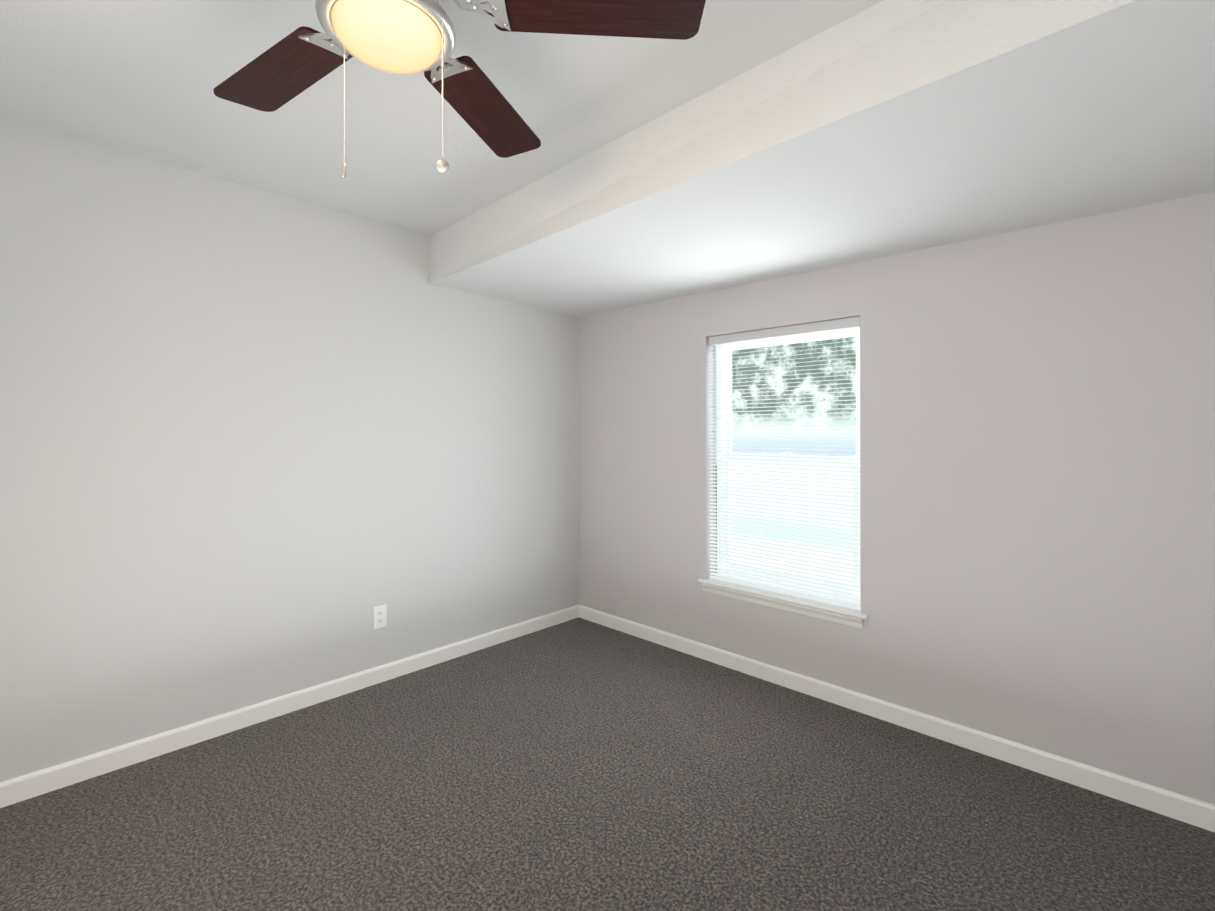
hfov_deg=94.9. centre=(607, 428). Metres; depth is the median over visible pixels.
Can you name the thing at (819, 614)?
trim
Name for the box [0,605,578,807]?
baseboard
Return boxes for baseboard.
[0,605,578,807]
[579,605,1214,831]
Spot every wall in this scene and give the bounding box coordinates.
[0,118,578,781]
[579,192,1214,804]
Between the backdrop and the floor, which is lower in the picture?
the floor
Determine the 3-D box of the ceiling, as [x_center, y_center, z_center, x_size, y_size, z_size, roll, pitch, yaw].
[-0.121,-1.163,1.497,4.000,0.120,3.900,0,0,44]
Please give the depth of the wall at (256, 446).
2.49 m
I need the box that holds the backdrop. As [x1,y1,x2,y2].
[731,337,855,583]
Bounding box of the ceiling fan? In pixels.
[213,0,705,179]
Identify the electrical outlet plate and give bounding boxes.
[373,604,386,628]
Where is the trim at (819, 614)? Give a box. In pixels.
[702,583,862,628]
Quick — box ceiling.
[0,0,882,235]
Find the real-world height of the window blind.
1.409 m
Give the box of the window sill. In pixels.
[698,576,867,620]
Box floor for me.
[0,617,1214,910]
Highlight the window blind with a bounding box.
[709,316,860,610]
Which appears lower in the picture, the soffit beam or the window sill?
the window sill
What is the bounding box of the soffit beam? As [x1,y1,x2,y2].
[430,0,1214,316]
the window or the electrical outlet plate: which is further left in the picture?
the electrical outlet plate
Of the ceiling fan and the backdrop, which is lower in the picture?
the backdrop
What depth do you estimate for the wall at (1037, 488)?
2.28 m
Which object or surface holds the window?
in the wall at (1037, 488)
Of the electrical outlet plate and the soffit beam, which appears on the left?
the electrical outlet plate
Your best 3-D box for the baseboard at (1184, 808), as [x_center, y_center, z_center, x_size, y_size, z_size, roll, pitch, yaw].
[1.092,1.300,2.738,3.587,0.085,0.013,0,0,44]
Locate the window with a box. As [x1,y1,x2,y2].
[716,327,860,602]
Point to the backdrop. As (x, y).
(806, 351)

